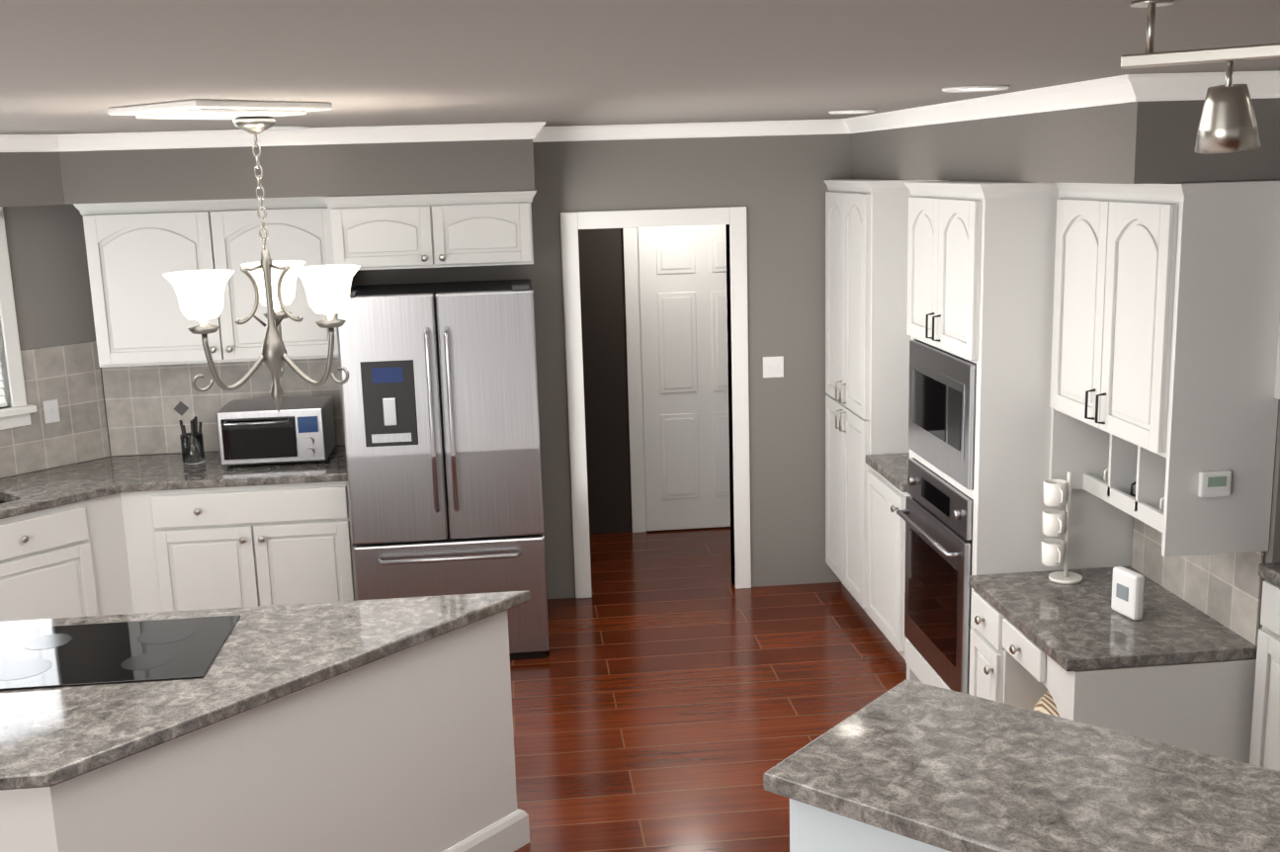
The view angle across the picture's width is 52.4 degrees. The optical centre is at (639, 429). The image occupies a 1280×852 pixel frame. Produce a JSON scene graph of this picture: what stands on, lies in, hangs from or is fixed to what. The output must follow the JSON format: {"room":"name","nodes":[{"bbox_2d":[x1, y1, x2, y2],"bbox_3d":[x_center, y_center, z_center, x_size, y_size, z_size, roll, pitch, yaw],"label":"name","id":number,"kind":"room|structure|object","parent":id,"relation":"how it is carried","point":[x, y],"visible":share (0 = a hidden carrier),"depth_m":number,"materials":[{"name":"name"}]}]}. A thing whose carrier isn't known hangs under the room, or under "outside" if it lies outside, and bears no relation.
{"room":"kitchen","nodes":[
{"label":"kitchen","id":0,"kind":"room"},
{"bbox_2d":[0,531,55,575],"bbox_3d":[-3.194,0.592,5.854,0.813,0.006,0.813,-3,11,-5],"label":"drawer","id":1,"kind":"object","parent":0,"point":[14,546],"depth_m":5.85,"materials":[{"name":"white wood"}]},
{"bbox_2d":[0,203,110,478],"bbox_3d":[-3.531,-0.026,5.998,0.140,2.560,2.364,8,15,39],"label":"wall","id":2,"kind":"structure","parent":0,"point":[49,272],"depth_m":6.49,"materials":[{"name":"grey paint"}]},
{"bbox_2d":[0,206,37,429],"bbox_3d":[-3.432,-0.460,5.973,0.165,1.075,1.160,8,15,39],"label":"window","id":3,"kind":"structure","parent":2,"relation":"in","point":[17,413],"depth_m":6.36,"materials":[{"name":"white wood"}]},
{"bbox_2d":[0,361,7,407],"bbox_3d":[-3.446,-0.490,5.978,0.071,0.924,0.950,8,15,39],"label":"window blind","id":4,"kind":"object","parent":3,"relation":"attached to","point":[3,402],"visible":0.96,"depth_m":6.40,"materials":[{"name":"white"}]},
{"bbox_2d":[0,341,109,478],"bbox_3d":[-3.475,0.025,5.956,0.008,0.607,2.154,8,15,39],"label":"backsplash","id":5,"kind":"structure","parent":2,"relation":"attached to","point":[68,378],"depth_m":6.59,"materials":[{"name":"tile"}]},
{"bbox_2d":[42,399,60,424],"bbox_3d":[-2.967,-0.093,6.554,0.056,0.115,0.056,-3,11,-5],"label":"outlet","id":6,"kind":"object","parent":5,"relation":"attached to","point":[51,411],"visible":1,"depth_m":6.55,"materials":[{"name":"white plastic"}]},
{"bbox_2d":[0,445,347,518],"bbox_3d":[-2.721,0.496,5.162,2.833,0.040,3.423,-3,11,-5],"label":"countertop","id":7,"kind":"structure","parent":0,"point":[29,492],"depth_m":6.31,"materials":[{"name":"grey stone"}]},
{"bbox_2d":[178,416,205,465],"bbox_3d":[-2.270,0.053,6.596,0.113,0.234,0.120,-3,11,-5],"label":"crock","id":8,"kind":"object","parent":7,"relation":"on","point":[192,448],"visible":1,"depth_m":6.56,"materials":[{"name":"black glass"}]},
{"bbox_2d":[215,395,336,468],"bbox_3d":[-1.841,0.014,6.592,0.520,0.289,0.428,-3,11,-5],"label":"toaster oven","id":9,"kind":"object","parent":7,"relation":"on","point":[256,431],"visible":1,"depth_m":6.43,"materials":[{"name":"silver metal"}]},
{"bbox_2d":[0,139,534,206],"bbox_3d":[-1.989,-0.425,2.056,3.800,0.310,9.280,-3,11,-5],"label":"soffit","id":10,"kind":"structure","parent":0,"point":[151,175],"depth_m":5.99,"materials":[{"name":"grey paint"}]},
{"bbox_2d":[100,133,851,598],"bbox_3d":[-0.288,-0.336,7.066,5.290,2.560,0.120,-3,11,-5],"label":"wall","id":11,"kind":"structure","parent":0,"point":[775,185],"depth_m":6.99,"materials":[{"name":"grey paint"}]},
{"bbox_2d":[77,196,350,367],"bbox_3d":[-2.094,-0.758,6.540,1.200,0.798,0.375,-3,11,-5],"label":"upper cabinet","id":12,"kind":"object","parent":11,"relation":"attached to","point":[136,251],"depth_m":6.34,"materials":[{"name":"white wood"}]},
{"bbox_2d":[101,357,344,455],"bbox_3d":[-2.134,-0.146,6.845,1.310,0.514,0.012,-3,11,-5],"label":"backsplash","id":13,"kind":"structure","parent":11,"relation":"attached to","point":[148,407],"depth_m":6.82,"materials":[{"name":"tile"}]},
{"bbox_2d":[322,189,535,269],"bbox_3d":[-1.015,-1.003,6.460,0.945,0.348,0.655,-3,11,-5],"label":"upper cabinet","id":14,"kind":"object","parent":11,"relation":"attached to","point":[463,228],"depth_m":6.15,"materials":[{"name":"white wood"}]},
{"bbox_2d":[0,70,1279,152],"bbox_3d":[-0.660,-0.604,2.158,5.520,0.074,9.280,-3,11,-5],"label":"crown molding","id":15,"kind":"structure","parent":11,"relation":"attached to","point":[1126,88],"depth_m":5.89,"materials":[{"name":"white wood"}]},
{"bbox_2d":[560,206,751,597],"bbox_3d":[0.097,-0.137,7.135,0.990,2.120,0.140,-3,11,-5],"label":"door frame","id":16,"kind":"structure","parent":11,"relation":"attached to","point":[733,218],"depth_m":7.03,"materials":[{"name":"white wood"}]},
{"bbox_2d":[763,355,783,377],"bbox_3d":[0.729,-0.342,7.101,0.115,0.115,0.014,-3,11,-5],"label":"light switch","id":17,"kind":"object","parent":11,"relation":"attached to","point":[773,367],"visible":1,"depth_m":7.10,"materials":[{"name":"white plastic"}]},
{"bbox_2d":[578,228,632,533],"bbox_3d":[0.126,-0.606,8.347,2.200,2.560,0.100,-3,11,-5],"label":"wall","id":18,"kind":"structure","parent":0,"point":[603,326],"depth_m":8.30,"materials":[{"name":"grey paint"}]},
{"bbox_2d":[622,224,730,532],"bbox_3d":[0.417,-0.383,8.312,0.990,2.120,0.103,-3,11,-5],"label":"hall door","id":19,"kind":"structure","parent":18,"relation":"in","point":[676,307],"depth_m":8.31,"materials":[{"name":"white wood"}]},
{"bbox_2d":[0,0,1279,134],"bbox_3d":[-0.029,-0.961,3.393,11.500,0.100,12.700,-3,11,-5],"label":"ceiling","id":20,"kind":"structure","parent":0,"point":[73,66],"depth_m":2.60,"materials":[{"name":"grey paint"}]},
{"bbox_2d":[108,99,332,119],"bbox_3d":[-1.266,-0.964,3.930,0.470,0.034,0.470,8,15,39],"label":"ceiling medallion","id":21,"kind":"object","parent":20,"relation":"attached to","point":[208,110],"visible":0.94,"depth_m":3.80,"materials":[{"name":"white"}]},
{"bbox_2d":[163,116,360,412],"bbox_3d":[-1.177,-0.521,4.158,0.589,0.931,0.553,-3,11,-5],"label":"chandelier","id":22,"kind":"object","parent":21,"relation":"hanging from","point":[201,293],"visible":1,"depth_m":4.05,"materials":[{"name":"grey metal"}]},
{"bbox_2d":[265,125,309,130],"bbox_3d":[-1.562,-1.329,5.723,0.210,0.010,0.210,-3,11,-5],"label":"recessed light","id":23,"kind":"object","parent":20,"relation":"in","point":[288,128],"visible":0.83,"depth_m":5.67,"materials":[{"name":"white"}]},
{"bbox_2d":[828,109,876,114],"bbox_3d":[0.943,-1.411,5.771,0.210,0.010,0.210,-3,11,-5],"label":"recessed light","id":24,"kind":"object","parent":20,"relation":"in","point":[851,112],"visible":1,"depth_m":5.71,"materials":[{"name":"white"}]},
{"bbox_2d":[941,85,1010,92],"bbox_3d":[1.071,-1.088,4.147,0.210,0.010,0.210,-3,11,-5],"label":"recessed light","id":25,"kind":"object","parent":20,"relation":"in","point":[979,88],"visible":1,"depth_m":4.09,"materials":[{"name":"white"}]},
{"bbox_2d":[1120,0,1279,154],"bbox_3d":[1.160,-0.479,1.662,1.075,0.228,0.090,8,15,39],"label":"spotlight","id":26,"kind":"object","parent":20,"relation":"attached to","point":[1228,123],"visible":1,"depth_m":1.86,"materials":[{"name":"silver metal"}]},
{"bbox_2d":[510,526,906,851],"bbox_3d":[0.047,1.646,3.918,11.500,0.100,12.700,-3,11,-5],"label":"floor","id":27,"kind":"structure","parent":0,"point":[675,691],"depth_m":5.87,"materials":[{"name":"brown wood"}]},
{"bbox_2d":[0,551,102,621],"bbox_3d":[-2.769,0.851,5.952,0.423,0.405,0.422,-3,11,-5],"label":"base cabinet","id":28,"kind":"object","parent":27,"relation":"on","point":[39,587],"depth_m":6.00,"materials":[{"name":"white wood"}]},
{"bbox_2d":[110,490,177,613],"bbox_3d":[-2.417,0.667,6.630,0.208,0.888,0.665,-3,11,-5],"label":"base cabinet","id":29,"kind":"object","parent":27,"relation":"on","point":[139,516],"depth_m":6.29,"materials":[{"name":"white wood"}]},
{"bbox_2d":[162,480,356,610],"bbox_3d":[-1.912,0.643,6.678,0.925,0.888,0.665,-3,11,-5],"label":"base cabinet","id":30,"kind":"object","parent":27,"relation":"on","point":[177,550],"depth_m":6.33,"materials":[{"name":"white wood"}]},
{"bbox_2d":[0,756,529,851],"bbox_3d":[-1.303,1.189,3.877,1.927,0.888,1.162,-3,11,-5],"label":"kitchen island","id":31,"kind":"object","parent":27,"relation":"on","point":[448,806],"depth_m":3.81,"materials":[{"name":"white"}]},
{"bbox_2d":[0,590,530,791],"bbox_3d":[-1.283,0.731,3.788,1.947,0.040,1.200,-3,11,-5],"label":"island countertop","id":32,"kind":"structure","parent":31,"relation":"on","point":[310,687],"depth_m":3.90,"materials":[{"name":"grey stone"}]},
{"bbox_2d":[0,613,241,692],"bbox_3d":[-1.664,0.680,3.975,0.760,0.007,0.530,-3,11,-5],"label":"cooktop","id":33,"kind":"object","parent":32,"relation":"in","point":[60,654],"depth_m":3.98,"materials":[{"name":"black glass"}]},
{"bbox_2d":[335,278,549,660],"bbox_3d":[-0.957,0.171,6.523,0.910,1.820,0.941,-3,11,-5],"label":"fridge","id":34,"kind":"object","parent":27,"relation":"on","point":[440,404],"visible":0.83,"depth_m":6.09,"materials":[{"name":"grey metal"}]},
{"bbox_2d":[789,801,937,851],"bbox_3d":[0.663,1.243,2.919,0.420,1.048,0.564,8,15,39],"label":"base cabinet","id":35,"kind":"object","parent":27,"relation":"on","point":[810,830],"depth_m":2.69,"materials":[{"name":"white wood"}]},
{"bbox_2d":[763,679,1279,851],"bbox_3d":[1.459,0.817,2.153,2.592,0.040,0.630,8,15,39],"label":"countertop","id":36,"kind":"structure","parent":35,"relation":"on","point":[941,769],"depth_m":2.65,"materials":[{"name":"grey stone"}]},
{"bbox_2d":[823,178,997,607],"bbox_3d":[1.376,-0.166,6.771,0.643,2.248,0.850,-3,11,-5],"label":"tall cabinet","id":37,"kind":"object","parent":27,"relation":"on","point":[867,357],"depth_m":6.38,"materials":[{"name":"white wood"}]},
{"bbox_2d":[866,447,1044,491],"bbox_3d":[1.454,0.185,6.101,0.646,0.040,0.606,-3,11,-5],"label":"countertop","id":38,"kind":"structure","parent":37,"relation":"on","point":[991,466],"depth_m":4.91,"materials":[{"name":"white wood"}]},
{"bbox_2d":[862,459,1044,684],"bbox_3d":[1.469,0.642,6.193,0.643,0.888,0.610,-3,11,-5],"label":"base cabinet","id":39,"kind":"object","parent":27,"relation":"on","point":[1007,518],"depth_m":5.78,"materials":[{"name":"white wood"}]},
{"bbox_2d":[896,457,973,694],"bbox_3d":[1.476,0.586,5.429,0.635,0.818,0.754,-3,11,-5],"label":"wall oven","id":40,"kind":"object","parent":39,"relation":"in","point":[936,514],"visible":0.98,"depth_m":5.31,"materials":[{"name":"grey metal"}]},
{"bbox_2d":[1033,690,1059,716],"bbox_3d":[1.625,1.172,4.540,0.488,0.488,0.488,-3,11,-5],"label":"basket","id":41,"kind":"object","parent":27,"relation":"on","point":[1045,704],"visible":0.1,"depth_m":4.53,"materials":[{"name":"wicker"}]},
{"bbox_2d":[968,583,1171,743],"bbox_3d":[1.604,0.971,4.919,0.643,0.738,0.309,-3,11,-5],"label":"base cabinet","id":42,"kind":"object","parent":27,"relation":"on","point":[1006,667],"depth_m":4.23,"materials":[{"name":"white wood"}]},
{"bbox_2d":[969,566,1257,673],"bbox_3d":[1.621,0.644,4.561,0.646,0.040,0.885,-3,11,-5],"label":"countertop","id":43,"kind":"structure","parent":42,"relation":"on","point":[1076,627],"depth_m":4.39,"materials":[{"name":"grey stone"}]},
{"bbox_2d":[1041,471,1082,584],"bbox_3d":[1.572,0.360,4.826,0.154,0.412,0.129,-3,11,-5],"label":"mug tree","id":44,"kind":"object","parent":43,"relation":"on","point":[1056,524],"visible":1,"depth_m":4.81,"materials":[{"name":"white ceramic"}]},
{"bbox_2d":[1110,566,1144,619],"bbox_3d":[1.672,0.560,4.460,0.044,0.160,0.130,-5,12,-17],"label":"gadget","id":45,"kind":"object","parent":43,"relation":"on","point":[1128,587],"visible":1,"depth_m":4.43,"materials":[{"name":"white plastic"}]},
{"bbox_2d":[1249,562,1279,770],"bbox_3d":[2.289,1.042,3.620,0.618,1.072,1.192,-3,11,-5],"label":"base cabinet","id":46,"kind":"object","parent":27,"relation":"on","point":[1264,752],"visible":0.65,"depth_m":4.05,"materials":[{"name":"white wood"}]},
{"bbox_2d":[851,97,1279,183],"bbox_3d":[1.533,-1.197,5.378,0.500,0.310,3.210,-3,11,-5],"label":"soffit","id":47,"kind":"structure","parent":0,"point":[1145,142],"depth_m":4.19,"materials":[{"name":"grey paint"}]},
{"bbox_2d":[1130,399,1279,629],"bbox_3d":[2.438,0.466,2.691,0.640,2.560,9.280,-3,11,-5],"label":"wall","id":48,"kind":"structure","parent":0,"point":[1272,554],"depth_m":4.06,"materials":[{"name":"grey paint"}]},
{"bbox_2d":[902,179,1048,368],"bbox_3d":[1.501,-0.659,5.185,0.643,0.663,0.800,-3,11,-5],"label":"upper cabinet","id":49,"kind":"object","parent":48,"relation":"attached to","point":[976,253],"depth_m":4.80,"materials":[{"name":"white wood"}]},
{"bbox_2d":[908,340,976,489],"bbox_3d":[1.458,-0.092,5.293,0.530,0.478,0.754,-3,11,-5],"label":"microwave","id":50,"kind":"object","parent":49,"relation":"in","point":[942,411],"visible":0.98,"depth_m":5.18,"materials":[{"name":"grey metal"}]},
{"bbox_2d":[1040,179,1279,463],"bbox_3d":[1.731,-0.410,4.363,0.363,0.838,0.846,-3,11,-5],"label":"upper cabinet","id":51,"kind":"object","parent":48,"relation":"attached to","point":[1126,335],"depth_m":4.00,"materials":[{"name":"white wood"}]},
{"bbox_2d":[1103,468,1108,482],"bbox_3d":[1.775,0.168,4.803,0.100,0.095,0.081,-11,14,-38],"label":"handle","id":52,"kind":"object","parent":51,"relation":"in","point":[1104,479],"depth_m":4.80,"materials":[{"name":"white metal"}]},
{"bbox_2d":[1130,481,1135,497],"bbox_3d":[1.796,0.209,4.597,0.100,0.095,0.081,-11,14,-38],"label":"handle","id":53,"kind":"object","parent":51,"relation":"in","point":[1132,494],"depth_m":4.59,"materials":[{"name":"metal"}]},
{"bbox_2d":[1159,497,1164,511],"bbox_3d":[1.818,0.250,4.390,0.100,0.095,0.081,-11,14,-38],"label":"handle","id":54,"kind":"object","parent":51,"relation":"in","point":[1160,505],"depth_m":4.39,"materials":[{"name":"white metal"}]},
{"bbox_2d":[1197,470,1231,497],"bbox_3d":[1.777,0.167,4.016,0.100,0.080,0.023,-3,11,-5],"label":"thermostat","id":55,"kind":"object","parent":51,"relation":"attached to","point":[1216,483],"visible":1,"depth_m":4.01,"materials":[{"name":"white plastic"}]},
{"bbox_2d":[1131,516,1264,645],"bbox_3d":[1.932,0.452,4.555,0.008,0.320,0.846,-3,11,-5],"label":"backsplash","id":56,"kind":"structure","parent":48,"relation":"attached to","point":[1224,589],"depth_m":4.42,"materials":[{"name":"tile"}]},
{"bbox_2d":[1274,316,1279,399],"bbox_3d":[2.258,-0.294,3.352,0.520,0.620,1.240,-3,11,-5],"label":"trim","id":57,"kind":"structure","parent":48,"relation":"attached to","point":[1277,386],"depth_m":3.96,"materials":[{"name":"white wood"}]}
]}

